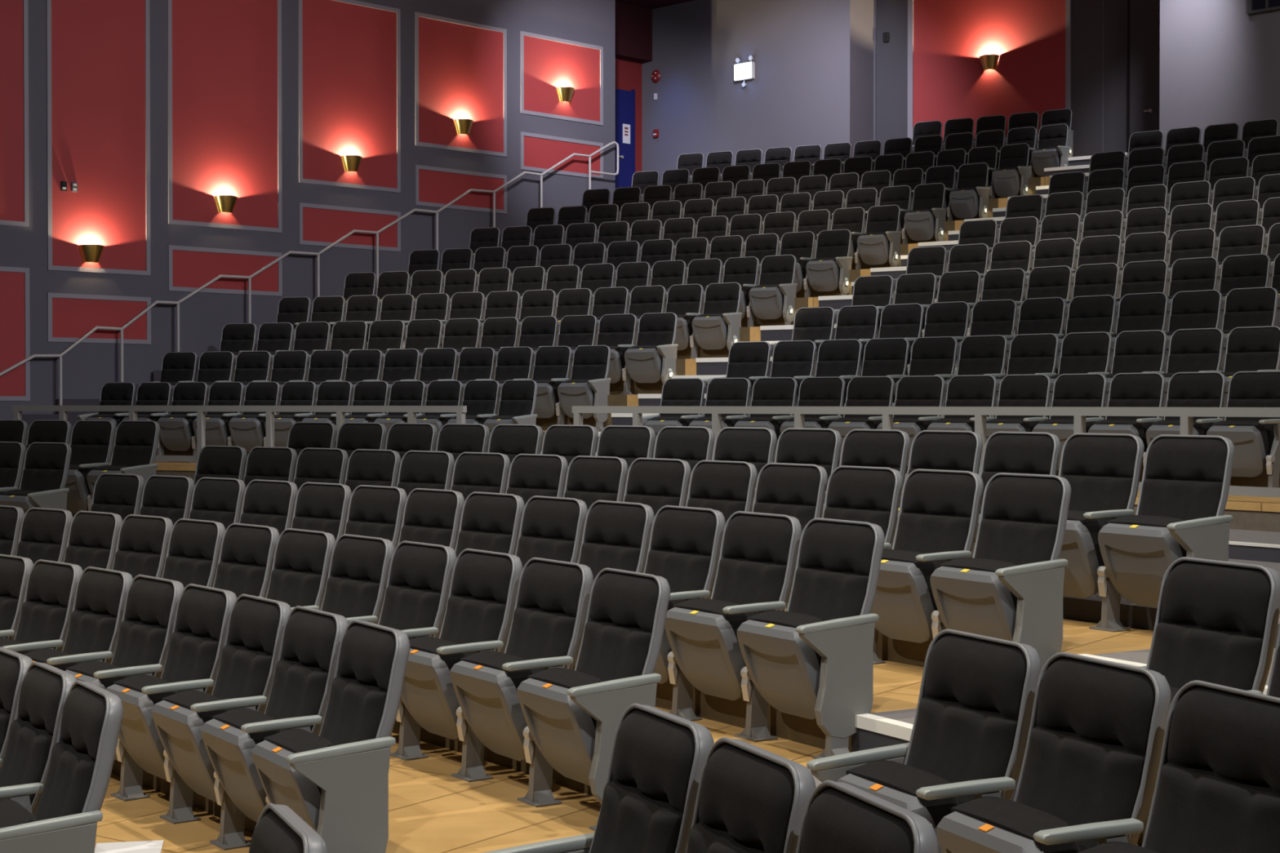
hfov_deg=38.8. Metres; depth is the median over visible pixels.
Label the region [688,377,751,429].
seat
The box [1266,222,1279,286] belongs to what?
seat
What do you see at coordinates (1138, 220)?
cushion
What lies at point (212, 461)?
seat
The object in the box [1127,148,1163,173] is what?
cushion
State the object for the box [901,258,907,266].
floor
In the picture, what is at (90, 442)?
cushion
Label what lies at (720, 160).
cushion
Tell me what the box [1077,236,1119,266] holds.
cushion
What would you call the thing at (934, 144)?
seat
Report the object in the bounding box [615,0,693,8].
ceiling
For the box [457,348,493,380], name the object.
cushion
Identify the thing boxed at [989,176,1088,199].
floor
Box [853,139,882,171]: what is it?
seat
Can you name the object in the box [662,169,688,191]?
cushion
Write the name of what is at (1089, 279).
cushion
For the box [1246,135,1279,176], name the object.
seat
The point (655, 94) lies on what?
light
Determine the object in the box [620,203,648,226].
cushion
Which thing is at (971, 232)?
cushion
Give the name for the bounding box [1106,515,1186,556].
seat cushion
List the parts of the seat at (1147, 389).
armrest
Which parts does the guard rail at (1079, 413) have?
post, post, post, post, post, rail, post, post, rail, post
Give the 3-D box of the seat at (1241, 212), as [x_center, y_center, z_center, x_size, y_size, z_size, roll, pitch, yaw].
[6.594,-2.047,20.148,0.601,0.954,0.461,1,1,44]
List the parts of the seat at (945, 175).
armrest, leg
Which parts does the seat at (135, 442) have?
panel, armrest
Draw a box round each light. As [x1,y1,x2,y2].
[653,93,657,99]
[733,55,755,86]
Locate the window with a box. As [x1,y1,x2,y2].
[1246,0,1279,14]
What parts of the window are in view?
glass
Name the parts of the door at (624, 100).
frame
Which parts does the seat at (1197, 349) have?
armrest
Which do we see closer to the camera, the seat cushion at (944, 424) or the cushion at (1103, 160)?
the seat cushion at (944, 424)
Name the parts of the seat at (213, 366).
armrest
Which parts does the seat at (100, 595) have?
armrest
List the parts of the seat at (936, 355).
armrest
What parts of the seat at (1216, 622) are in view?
armrest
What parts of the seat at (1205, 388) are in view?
armrest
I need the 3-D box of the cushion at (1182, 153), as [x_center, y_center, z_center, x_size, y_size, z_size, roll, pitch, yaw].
[7.300,-3.480,24.404,0.486,0.602,0.240,1,1,40]
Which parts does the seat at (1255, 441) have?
armrest, leg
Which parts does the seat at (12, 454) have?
armrest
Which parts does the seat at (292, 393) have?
armrest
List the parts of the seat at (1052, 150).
panel, armrest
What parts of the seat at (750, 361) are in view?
armrest, armrest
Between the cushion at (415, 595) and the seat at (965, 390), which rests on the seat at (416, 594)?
the cushion at (415, 595)
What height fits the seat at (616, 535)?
0.954 m
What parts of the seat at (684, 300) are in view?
armrest, leg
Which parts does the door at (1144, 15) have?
handle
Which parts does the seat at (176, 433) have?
armrest, leg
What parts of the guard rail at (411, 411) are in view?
post, post, post, rail, post, rail, post, post, post, post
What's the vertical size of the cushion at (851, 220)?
0.602 m
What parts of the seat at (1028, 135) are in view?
leg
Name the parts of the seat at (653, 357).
panel, armrest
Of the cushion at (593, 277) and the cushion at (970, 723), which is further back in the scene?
the cushion at (593, 277)
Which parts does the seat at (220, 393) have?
armrest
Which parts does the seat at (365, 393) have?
armrest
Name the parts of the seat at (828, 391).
armrest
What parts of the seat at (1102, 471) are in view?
armrest, foot plate, leg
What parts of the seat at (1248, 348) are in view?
armrest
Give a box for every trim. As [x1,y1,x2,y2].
[109,464,1279,511]
[611,413,703,417]
[637,393,706,398]
[671,374,726,379]
[695,356,772,362]
[744,340,783,344]
[760,324,835,329]
[817,293,893,300]
[855,713,913,741]
[870,266,906,271]
[873,0,875,140]
[900,254,907,259]
[918,240,958,246]
[947,230,959,235]
[964,216,1004,221]
[992,207,1006,212]
[1007,194,1048,199]
[1035,185,1048,190]
[1044,164,1089,171]
[1068,152,1128,160]
[1078,653,1267,694]
[1102,0,1103,151]
[1126,0,1129,152]
[1228,541,1279,548]
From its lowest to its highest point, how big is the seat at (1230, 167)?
0.954 m
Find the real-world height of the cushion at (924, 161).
0.602 m
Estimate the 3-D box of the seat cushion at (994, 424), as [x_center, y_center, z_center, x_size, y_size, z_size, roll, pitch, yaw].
[3.171,0.119,15.619,0.215,0.375,0.437,-1,1,-44]
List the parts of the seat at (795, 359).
armrest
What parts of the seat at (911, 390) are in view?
armrest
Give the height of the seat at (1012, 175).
0.954 m
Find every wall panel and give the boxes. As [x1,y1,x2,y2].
[0,0,29,226]
[0,266,30,400]
[46,0,150,275]
[47,293,151,344]
[167,0,281,232]
[168,244,282,296]
[297,0,400,192]
[298,202,400,251]
[414,11,506,156]
[414,164,506,213]
[520,31,603,125]
[520,131,603,179]
[907,0,1071,141]
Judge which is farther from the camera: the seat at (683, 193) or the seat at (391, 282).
the seat at (683, 193)
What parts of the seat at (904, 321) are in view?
armrest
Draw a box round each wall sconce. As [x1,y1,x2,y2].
[78,244,104,262]
[213,195,237,213]
[340,155,362,173]
[453,118,473,136]
[556,86,574,103]
[979,53,999,71]
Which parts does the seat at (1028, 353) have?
armrest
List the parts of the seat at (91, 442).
armrest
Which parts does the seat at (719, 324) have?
panel, armrest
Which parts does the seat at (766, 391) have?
armrest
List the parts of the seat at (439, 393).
armrest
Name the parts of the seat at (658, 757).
armrest, panel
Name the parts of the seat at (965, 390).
armrest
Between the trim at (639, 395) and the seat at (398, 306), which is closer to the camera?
the trim at (639, 395)
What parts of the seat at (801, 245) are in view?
armrest, leg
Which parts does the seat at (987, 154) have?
leg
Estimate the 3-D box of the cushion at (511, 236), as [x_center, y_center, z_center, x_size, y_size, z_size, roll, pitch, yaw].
[-1.887,-2.713,27.428,0.472,0.602,0.240,0,1,24]
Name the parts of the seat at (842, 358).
armrest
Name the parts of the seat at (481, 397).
armrest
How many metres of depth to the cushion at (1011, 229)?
22.09 m
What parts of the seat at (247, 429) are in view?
armrest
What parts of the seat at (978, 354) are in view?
armrest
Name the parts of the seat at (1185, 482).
number plate, panel, armrest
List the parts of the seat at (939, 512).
armrest, leg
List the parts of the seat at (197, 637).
number plate, armrest, foot plate, leg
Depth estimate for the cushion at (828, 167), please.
28.92 m
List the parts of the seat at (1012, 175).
panel, armrest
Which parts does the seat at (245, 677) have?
number plate, armrest, foot plate, leg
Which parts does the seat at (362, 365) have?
armrest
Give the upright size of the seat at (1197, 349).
0.954 m
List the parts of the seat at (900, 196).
leg, armrest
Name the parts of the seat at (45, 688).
leg, armrest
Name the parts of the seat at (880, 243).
panel, armrest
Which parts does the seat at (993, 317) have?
armrest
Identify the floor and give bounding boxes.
[22,413,84,429]
[25,394,1163,444]
[56,358,1279,413]
[71,513,1279,648]
[94,773,253,852]
[109,462,1279,532]
[110,430,1279,488]
[111,732,601,852]
[134,384,139,399]
[153,326,835,382]
[253,297,892,351]
[308,268,945,321]
[391,706,1141,846]
[503,651,1148,846]
[612,417,632,425]
[851,243,957,269]
[875,618,1275,685]
[900,220,1002,244]
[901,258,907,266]
[945,197,1046,221]
[948,234,959,240]
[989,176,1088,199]
[992,211,1005,217]
[1034,153,1128,177]
[1035,188,1048,194]
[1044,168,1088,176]
[1228,528,1279,562]
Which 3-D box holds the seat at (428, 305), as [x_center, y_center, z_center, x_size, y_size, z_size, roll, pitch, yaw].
[-2.787,-1.293,23.983,0.590,0.954,0.461,0,1,25]
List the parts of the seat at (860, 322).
armrest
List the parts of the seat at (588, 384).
panel, leg, foot plate, armrest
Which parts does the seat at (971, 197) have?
panel, armrest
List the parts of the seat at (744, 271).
armrest, leg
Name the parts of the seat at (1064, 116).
panel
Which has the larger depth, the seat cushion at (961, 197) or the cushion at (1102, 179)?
the seat cushion at (961, 197)
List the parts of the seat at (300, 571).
armrest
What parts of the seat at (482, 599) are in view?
number plate, armrest, foot plate, leg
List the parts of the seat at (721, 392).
armrest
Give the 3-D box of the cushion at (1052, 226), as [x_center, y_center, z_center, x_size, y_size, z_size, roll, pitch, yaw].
[4.998,-2.227,21.730,0.479,0.602,0.240,1,1,40]
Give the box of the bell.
[651,69,660,82]
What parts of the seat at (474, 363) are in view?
armrest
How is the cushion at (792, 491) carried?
on the seat at (797, 491)
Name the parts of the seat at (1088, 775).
number plate, armrest, leg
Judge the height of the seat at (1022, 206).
0.954 m
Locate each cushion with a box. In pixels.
[0,421,23,442]
[0,489,39,507]
[0,506,17,555]
[0,556,24,638]
[0,637,30,654]
[0,652,19,753]
[0,799,38,828]
[14,562,73,652]
[20,444,66,491]
[23,648,78,671]
[25,421,67,451]
[34,684,106,821]
[62,569,123,663]
[65,660,126,688]
[69,422,111,471]
[69,464,91,494]
[88,413,120,425]
[91,465,130,471]
[98,383,133,421]
[111,422,155,466]
[111,577,173,677]
[113,674,177,705]
[124,413,156,422]
[136,383,168,422]
[160,353,195,382]
[160,413,194,436]
[160,586,226,693]
[161,689,228,723]
[167,382,177,385]
[171,383,205,434]
[195,413,231,436]
[197,352,231,382]
[203,382,213,385]
[207,382,241,422]
[211,707,281,744]
[212,597,279,711]
[220,324,254,351]
[231,414,266,437]
[234,351,269,382]
[237,381,249,384]
[243,382,277,422]
[248,810,303,852]
[257,323,291,351]
[263,728,333,794]
[264,609,336,731]
[271,351,306,381]
[274,381,287,384]
[274,414,300,422]
[276,297,308,324]
[279,382,313,422]
[293,323,328,351]
[303,414,336,426]
[307,351,342,381]
[311,297,342,326]
[311,381,323,384]
[315,382,350,419]
[320,623,395,746]
[330,322,365,351]
[343,273,374,298]
[344,414,373,422]
[345,296,377,334]
[345,351,380,381]
[348,381,358,384]
[368,321,403,350]
[376,414,407,422]
[377,271,408,297]
[379,544,447,639]
[382,350,417,381]
[384,380,396,383]
[387,382,422,414]
[404,320,440,349]
[408,250,438,275]
[408,636,466,670]
[410,271,441,296]
[414,293,447,319]
[416,414,446,426]
[419,349,455,380]
[420,380,432,383]
[424,382,460,422]
[440,248,471,273]
[440,551,512,656]
[443,319,478,348]
[444,270,475,295]
[448,415,483,424]
[449,293,482,319]
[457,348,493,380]
[457,380,468,383]
[459,650,533,691]
[462,381,497,423]
[469,228,498,251]
[473,248,503,272]
[477,268,509,294]
[480,318,516,348]
[484,292,518,319]
[486,415,516,420]
[494,347,531,380]
[496,379,507,383]
[498,381,534,416]
[502,226,530,250]
[505,560,582,673]
[506,246,537,271]
[511,267,543,293]
[515,498,579,568]
[519,317,555,347]
[520,290,553,319]
[526,208,554,230]
[527,667,602,729]
[532,379,558,403]
[533,225,562,248]
[533,347,569,400]
[539,244,570,270]
[546,266,577,292]
[555,289,590,318]
[557,206,585,229]
[558,315,595,346]
[560,379,595,399]
[565,223,595,247]
[571,346,608,379]
[573,243,604,268]
[576,572,658,681]
[578,502,645,580]
[581,264,613,291]
[582,189,608,211]
[589,204,617,227]
[590,709,695,852]
[592,288,626,316]
[597,315,635,366]
[598,222,627,246]
[606,241,637,267]
[608,346,624,377]
[613,187,639,209]
[615,262,648,289]
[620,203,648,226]
[626,345,662,364]
[629,286,663,315]
[631,220,660,244]
[632,171,657,192]
[637,313,675,345]
[640,240,671,266]
[643,186,671,208]
[644,508,716,604]
[647,416,687,426]
[651,261,684,288]
[652,201,680,224]
[660,379,702,426]
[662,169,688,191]
[663,218,693,243]
[664,600,674,649]
[666,284,701,333]
[671,598,747,666]
[674,184,701,206]
[675,238,706,264]
[675,314,691,335]
[677,153,702,173]
[684,200,712,222]
[687,259,719,287]
[687,462,750,522]
[691,416,733,426]
[692,168,718,188]
[694,313,728,332]
[696,217,726,241]
[703,283,739,314]
[704,182,732,204]
[704,379,747,426]
[706,151,732,172]
[710,236,742,262]
[712,514,792,617]
[715,197,744,221]
[715,429,770,488]
[722,165,749,186]
[723,257,756,304]
[727,342,768,383]
[729,214,760,239]
[735,150,761,169]
[735,180,763,202]
[737,417,780,440]
[741,285,747,314]
[744,234,777,261]
[746,377,753,391]
[746,610,822,667]
[747,195,777,219]
[750,378,794,431]
[751,284,783,303]
[752,164,779,185]
[753,465,820,532]
[760,256,794,284]
[763,213,794,238]
[764,147,791,168]
[766,177,795,200]
[771,342,813,386]
[777,430,835,491]
[780,193,809,217]
[780,232,813,277]
[782,161,809,182]
[783,417,826,428]
[788,521,875,621]
[791,377,799,399]
[792,308,832,346]
[794,145,820,167]
[796,259,804,286]
[797,210,828,235]
[798,176,826,198]
[798,378,842,428]
[808,257,839,277]
[813,159,840,181]
[813,191,843,215]
[815,230,849,258]
[815,342,818,355]
[816,340,859,392]
[823,143,850,167]
[823,468,895,537]
[829,173,857,196]
[831,208,863,251]
[831,417,875,429]
[835,306,876,351]
[842,431,903,471]
[844,156,871,178]
[844,377,891,429]
[844,386,846,403]
[845,760,959,827]
[846,188,875,215]
[851,234,855,260]
[852,276,891,319]
[859,231,889,251]
[861,171,889,194]
[861,346,863,363]
[862,339,906,399]
[866,205,898,233]
[875,155,902,177]
[877,315,879,328]
[880,186,910,227]
[880,417,925,431]
[881,549,937,610]
[893,168,922,194]
[893,377,942,430]
[893,471,975,568]
[899,215,902,235]
[906,152,933,176]
[906,208,935,226]
[906,247,945,297]
[906,634,1026,804]
[908,432,976,474]
[909,337,955,381]
[912,121,941,143]
[912,183,943,209]
[924,302,967,360]
[925,166,954,205]
[930,417,974,432]
[937,149,964,177]
[937,271,978,325]
[938,557,1017,611]
[944,118,973,141]
[944,193,947,214]
[944,376,994,418]
[948,244,986,273]
[951,187,979,206]
[951,795,1079,852]
[957,164,986,188]
[958,336,1004,375]
[959,220,995,264]
[968,146,996,186]
[970,301,1014,335]
[974,475,1062,565]
[976,115,1004,134]
[980,434,1053,504]
[982,269,1023,301]
[986,418,1031,431]
[991,242,1030,271]
[993,167,1021,183]
[996,376,1048,431]
[999,144,1028,168]
[999,217,1036,244]
[1006,195,1041,221]
[1007,128,1035,165]
[1008,112,1037,131]
[1008,335,1056,374]
[1017,298,1063,334]
[1017,657,1155,851]
[1026,266,1070,299]
[1033,146,1060,164]
[1033,239,1074,267]
[1036,418,1086,432]
[1038,124,1066,148]
[1040,214,1079,240]
[1041,109,1071,129]
[1045,192,1082,215]
[1048,173,1084,195]
[1049,373,1062,378]
[1050,375,1103,432]
[1059,333,1109,374]
[1060,435,1137,528]
[1066,296,1113,333]
[1066,510,1104,566]
[1073,264,1117,297]
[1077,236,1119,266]
[1077,841,1158,852]
[1082,211,1121,238]
[1085,189,1123,214]
[1087,168,1123,194]
[1089,151,1124,173]
[1092,419,1146,452]
[1104,373,1118,377]
[1106,374,1162,448]
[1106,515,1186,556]
[1111,333,1119,337]
[1112,331,1164,373]
[1116,293,1165,333]
[1120,262,1165,297]
[1123,233,1165,266]
[1125,208,1165,237]
[1126,165,1164,194]
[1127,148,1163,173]
[1127,185,1165,213]
[1128,131,1162,153]
[1137,437,1227,520]
[1145,686,1279,852]
[1149,561,1271,690]
[1150,419,1204,435]
[1161,372,1177,377]
[1164,331,1174,335]
[1165,128,1199,154]
[1165,373,1222,435]
[1166,144,1203,172]
[1167,161,1204,191]
[1167,329,1221,373]
[1168,291,1219,331]
[1169,182,1208,213]
[1169,204,1211,237]
[1169,230,1213,264]
[1169,258,1216,295]
[1169,686,1179,706]
[1203,124,1238,151]
[1206,140,1243,168]
[1209,158,1247,187]
[1210,420,1269,455]
[1213,177,1253,209]
[1215,200,1257,234]
[1217,226,1262,262]
[1219,255,1267,293]
[1222,288,1275,329]
[1222,329,1231,333]
[1222,371,1238,376]
[1224,328,1279,372]
[1226,373,1279,451]
[1242,120,1277,146]
[1248,136,1279,164]
[1252,154,1279,183]
[1257,175,1279,205]
[1262,198,1279,231]
[1266,224,1279,258]
[1270,644,1279,697]
[1271,255,1279,290]
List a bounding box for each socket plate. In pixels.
[60,181,66,191]
[71,182,77,191]
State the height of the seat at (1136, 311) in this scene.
0.954 m
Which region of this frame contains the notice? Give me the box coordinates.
[622,124,630,143]
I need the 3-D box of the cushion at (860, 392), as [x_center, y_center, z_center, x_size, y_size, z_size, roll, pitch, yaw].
[2.102,-0.150,16.889,0.482,0.602,0.240,1,1,42]
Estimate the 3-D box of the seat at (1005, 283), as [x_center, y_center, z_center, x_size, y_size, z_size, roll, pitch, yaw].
[3.884,-1.234,19.591,0.603,0.954,0.461,1,1,41]
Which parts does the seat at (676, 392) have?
panel, armrest, armrest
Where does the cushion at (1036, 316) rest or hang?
on the seat at (1036, 315)
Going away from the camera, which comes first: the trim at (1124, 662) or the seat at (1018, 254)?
the trim at (1124, 662)
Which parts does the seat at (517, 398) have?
panel, armrest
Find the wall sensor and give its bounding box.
[882,31,888,42]
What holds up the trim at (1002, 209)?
attached to the floor at (996, 214)
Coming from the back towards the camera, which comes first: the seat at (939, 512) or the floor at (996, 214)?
the floor at (996, 214)
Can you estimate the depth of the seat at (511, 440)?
13.07 m
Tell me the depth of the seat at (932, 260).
21.59 m
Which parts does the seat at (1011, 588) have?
number plate, panel, armrest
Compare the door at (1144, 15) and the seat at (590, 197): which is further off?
the seat at (590, 197)
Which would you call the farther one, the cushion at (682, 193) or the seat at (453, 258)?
the cushion at (682, 193)
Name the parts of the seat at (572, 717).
number plate, foot plate, panel, armrest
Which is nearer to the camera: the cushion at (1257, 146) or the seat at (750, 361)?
the seat at (750, 361)
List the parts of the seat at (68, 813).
panel, armrest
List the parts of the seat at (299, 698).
number plate, armrest, leg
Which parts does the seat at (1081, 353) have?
armrest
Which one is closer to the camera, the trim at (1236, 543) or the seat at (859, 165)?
the trim at (1236, 543)
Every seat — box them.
[0,419,27,446]
[0,441,26,493]
[0,442,71,514]
[0,505,24,555]
[0,554,33,639]
[0,559,83,654]
[0,647,33,769]
[0,662,77,815]
[0,680,123,852]
[15,506,73,564]
[17,419,71,489]
[23,566,133,671]
[62,510,122,570]
[65,420,115,514]
[65,574,184,801]
[77,382,135,448]
[86,420,159,496]
[89,472,144,520]
[106,583,236,824]
[111,514,173,578]
[120,382,172,462]
[138,475,195,525]
[151,594,292,850]
[152,351,197,414]
[157,382,208,462]
[161,518,225,587]
[188,476,245,530]
[192,382,244,445]
[193,445,247,484]
[196,351,234,413]
[200,323,257,382]
[200,605,348,822]
[212,523,279,598]
[228,381,279,451]
[233,351,271,414]
[239,479,297,535]
[243,446,297,487]
[248,803,328,852]
[252,619,410,852]
[256,322,293,381]
[259,296,311,350]
[264,381,316,447]
[265,528,335,610]
[270,350,308,414]
[286,422,337,457]
[290,481,351,542]
[293,321,330,381]
[293,447,348,489]
[301,381,352,448]
[306,350,345,414]
[310,295,345,350]
[320,533,395,624]
[329,320,368,381]
[335,422,386,457]
[342,271,376,320]
[343,349,382,414]
[343,484,407,548]
[344,294,379,349]
[344,381,389,422]
[344,448,400,493]
[366,320,404,381]
[373,380,426,448]
[376,271,409,320]
[377,540,457,760]
[379,293,414,348]
[381,348,420,415]
[384,422,437,460]
[396,450,454,496]
[397,488,464,550]
[400,548,522,782]
[404,293,448,348]
[404,319,442,380]
[407,248,439,293]
[409,270,443,319]
[416,380,462,451]
[418,347,457,415]
[435,423,489,462]
[440,248,472,293]
[440,292,484,347]
[441,318,480,380]
[443,268,476,319]
[446,380,500,450]
[449,452,510,501]
[449,557,593,807]
[454,491,524,557]
[456,346,495,405]
[468,226,500,268]
[472,246,506,292]
[476,267,511,319]
[478,290,519,347]
[480,316,519,380]
[483,379,537,444]
[483,703,714,852]
[487,423,543,464]
[493,346,533,415]
[500,226,532,267]
[503,495,587,651]
[505,453,568,504]
[506,244,538,290]
[511,266,545,319]
[515,289,555,346]
[517,568,670,831]
[518,315,558,379]
[525,207,555,245]
[532,346,572,424]
[533,224,564,266]
[538,244,572,289]
[541,424,598,468]
[545,264,580,316]
[555,288,591,346]
[556,205,586,244]
[556,315,597,379]
[557,345,611,431]
[563,455,627,510]
[564,222,596,264]
[572,242,605,288]
[573,500,654,666]
[579,262,614,315]
[582,188,610,222]
[588,204,618,242]
[591,286,628,345]
[595,313,637,394]
[595,425,655,474]
[597,221,629,263]
[605,240,639,287]
[612,186,641,221]
[614,262,650,313]
[619,202,650,240]
[622,457,690,515]
[624,312,678,393]
[628,285,666,346]
[629,219,662,262]
[631,170,659,202]
[640,239,674,285]
[642,184,671,219]
[642,377,705,453]
[643,505,725,721]
[649,260,685,312]
[651,200,682,239]
[653,426,715,487]
[661,168,689,200]
[662,217,695,260]
[664,511,801,742]
[665,284,703,358]
[673,182,702,217]
[674,237,708,284]
[676,152,704,183]
[683,198,714,237]
[685,257,722,314]
[685,460,757,599]
[685,737,816,852]
[686,426,777,498]
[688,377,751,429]
[691,166,719,199]
[692,282,742,351]
[695,215,728,258]
[703,181,733,216]
[703,341,771,417]
[705,151,733,182]
[708,235,743,282]
[715,196,746,235]
[721,164,750,196]
[722,256,759,327]
[728,213,762,257]
[733,377,797,460]
[734,148,762,179]
[734,178,764,213]
[737,517,884,759]
[743,233,778,285]
[746,194,778,234]
[748,254,797,324]
[751,162,781,195]
[751,427,841,508]
[751,462,827,611]
[762,211,795,255]
[764,146,792,177]
[765,177,796,212]
[769,340,816,415]
[770,306,835,377]
[779,192,811,231]
[779,231,815,297]
[779,376,845,434]
[782,160,811,192]
[788,465,902,664]
[793,144,822,175]
[795,780,938,852]
[796,208,830,258]
[797,174,827,210]
[805,229,852,295]
[806,629,1041,852]
[812,158,842,191]
[812,190,844,230]
[814,338,862,416]
[821,428,910,518]
[822,142,852,173]
[827,376,894,460]
[828,172,859,208]
[831,207,865,269]
[834,275,893,338]
[834,305,879,376]
[843,155,872,188]
[844,187,877,233]
[846,337,909,406]
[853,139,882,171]
[857,204,901,266]
[860,169,891,205]
[870,468,983,643]
[874,153,903,186]
[876,375,945,466]
[878,185,911,244]
[878,302,924,375]
[883,137,912,168]
[889,430,982,549]
[892,167,923,210]
[892,245,946,304]
[893,272,937,337]
[893,336,958,418]
[904,182,946,241]
[905,151,934,183]
[910,301,969,375]
[911,120,942,152]
[913,134,942,166]
[924,164,955,221]
[924,270,981,336]
[926,374,997,432]
[929,472,1071,670]
[936,148,966,189]
[936,243,989,301]
[936,652,1171,852]
[942,117,973,150]
[943,334,1008,418]
[944,132,973,164]
[945,219,997,272]
[949,162,990,218]
[956,299,1017,375]
[967,146,997,199]
[968,267,1026,335]
[970,431,1060,557]
[973,115,1006,147]
[975,129,1004,168]
[979,240,1032,301]
[986,373,1051,440]
[988,216,1039,271]
[991,142,1031,197]
[995,194,1044,244]
[995,333,1059,419]
[1004,111,1039,148]
[1005,297,1066,374]
[1006,126,1036,177]
[1015,265,1072,335]
[1023,237,1076,299]
[1031,124,1070,176]
[1031,213,1080,269]
[1032,373,1107,470]
[1035,108,1073,157]
[1036,191,1084,241]
[1041,171,1085,220]
[1048,331,1112,417]
[1056,294,1116,372]
[1057,432,1144,631]
[1063,262,1119,332]
[1069,235,1121,300]
[1073,209,1124,270]
[1077,680,1279,852]
[1078,187,1125,243]
[1081,168,1125,218]
[1084,150,1125,198]
[1088,372,1165,467]
[1097,434,1235,607]
[1104,329,1167,407]
[1108,292,1168,373]
[1112,259,1168,333]
[1115,231,1168,298]
[1119,206,1168,267]
[1121,184,1168,240]
[1123,164,1165,216]
[1124,130,1164,176]
[1124,146,1164,191]
[1138,556,1279,817]
[1146,371,1226,446]
[1160,328,1224,419]
[1162,289,1222,373]
[1163,126,1201,168]
[1164,142,1204,186]
[1164,228,1216,296]
[1164,257,1218,332]
[1165,160,1207,210]
[1165,180,1211,235]
[1165,203,1213,263]
[1202,122,1239,162]
[1205,139,1244,181]
[1206,370,1279,488]
[1208,156,1249,205]
[1211,176,1255,229]
[1213,199,1260,258]
[1215,224,1265,291]
[1217,253,1271,329]
[1219,286,1278,372]
[1221,325,1279,421]
[1240,118,1279,157]
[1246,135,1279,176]
[1250,153,1279,200]
[1257,173,1279,225]
[1261,196,1279,254]
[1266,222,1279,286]
[1266,622,1279,697]
[1271,253,1279,327]
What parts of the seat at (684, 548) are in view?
leg, foot plate, armrest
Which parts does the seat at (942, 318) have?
armrest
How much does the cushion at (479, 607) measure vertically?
0.602 m
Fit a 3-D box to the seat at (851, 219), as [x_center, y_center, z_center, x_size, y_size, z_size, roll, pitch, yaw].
[2.804,-2.518,24.729,0.579,0.954,0.461,1,1,34]
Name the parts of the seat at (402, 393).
armrest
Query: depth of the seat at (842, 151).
30.02 m
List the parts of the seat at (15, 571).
armrest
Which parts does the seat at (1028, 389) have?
armrest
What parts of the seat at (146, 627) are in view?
armrest, foot plate, leg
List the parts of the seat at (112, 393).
panel, armrest, armrest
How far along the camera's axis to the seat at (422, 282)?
25.44 m
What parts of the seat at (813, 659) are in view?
number plate, foot plate, leg, panel, armrest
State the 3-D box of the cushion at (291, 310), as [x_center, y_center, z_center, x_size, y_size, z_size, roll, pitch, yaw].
[-4.778,-1.465,24.936,0.471,0.602,0.240,0,1,21]
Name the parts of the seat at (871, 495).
leg, foot plate, armrest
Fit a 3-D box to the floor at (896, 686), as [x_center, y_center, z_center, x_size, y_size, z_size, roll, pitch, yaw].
[-3.448,1.767,10.495,24.648,1.247,5.254,1,1,43]
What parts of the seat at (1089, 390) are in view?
armrest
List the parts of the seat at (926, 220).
panel, armrest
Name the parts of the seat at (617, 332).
armrest, foot plate, leg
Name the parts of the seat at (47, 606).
armrest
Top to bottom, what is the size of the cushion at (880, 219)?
0.602 m
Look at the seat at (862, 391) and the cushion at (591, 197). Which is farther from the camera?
the cushion at (591, 197)
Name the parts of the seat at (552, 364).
armrest, leg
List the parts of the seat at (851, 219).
armrest, leg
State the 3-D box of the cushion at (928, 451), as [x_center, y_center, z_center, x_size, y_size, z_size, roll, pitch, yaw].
[1.653,0.341,10.125,0.240,0.602,0.490,-1,1,-36]
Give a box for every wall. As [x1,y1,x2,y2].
[0,0,615,419]
[615,1,652,62]
[615,57,641,172]
[641,0,873,185]
[875,0,1127,156]
[1159,0,1279,150]
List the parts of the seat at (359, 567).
armrest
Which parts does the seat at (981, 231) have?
panel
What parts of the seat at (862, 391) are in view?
armrest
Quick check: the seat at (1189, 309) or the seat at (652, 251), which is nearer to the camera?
the seat at (1189, 309)
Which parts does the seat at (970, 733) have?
armrest, panel, number plate, armrest, leg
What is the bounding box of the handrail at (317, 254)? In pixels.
[0,141,618,405]
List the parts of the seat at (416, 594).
foot plate, leg, armrest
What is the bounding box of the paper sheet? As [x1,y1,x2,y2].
[94,840,164,852]
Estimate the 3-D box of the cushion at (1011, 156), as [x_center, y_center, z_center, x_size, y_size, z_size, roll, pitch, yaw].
[5.585,-3.925,27.228,0.441,0.602,0.240,1,1,35]
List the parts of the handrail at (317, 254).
post, post, post, post, post, post, post, post, post, post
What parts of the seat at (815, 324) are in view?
armrest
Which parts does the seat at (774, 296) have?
panel, armrest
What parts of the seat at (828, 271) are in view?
panel, armrest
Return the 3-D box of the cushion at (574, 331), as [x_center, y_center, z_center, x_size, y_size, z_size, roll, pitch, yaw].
[-0.771,-1.008,21.588,0.485,0.602,0.240,0,1,31]
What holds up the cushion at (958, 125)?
on the seat at (958, 125)
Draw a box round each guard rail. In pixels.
[12,405,466,462]
[572,405,1279,497]
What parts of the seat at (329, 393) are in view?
armrest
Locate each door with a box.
[615,88,635,188]
[1129,0,1159,136]
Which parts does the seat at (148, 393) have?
armrest, leg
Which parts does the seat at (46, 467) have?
panel, armrest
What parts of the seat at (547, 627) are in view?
number plate, armrest, foot plate, leg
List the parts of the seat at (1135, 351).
armrest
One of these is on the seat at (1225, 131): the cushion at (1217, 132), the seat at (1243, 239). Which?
the cushion at (1217, 132)
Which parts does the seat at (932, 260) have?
panel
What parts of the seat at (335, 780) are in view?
number plate, panel, armrest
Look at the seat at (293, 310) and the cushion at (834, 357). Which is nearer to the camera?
the cushion at (834, 357)

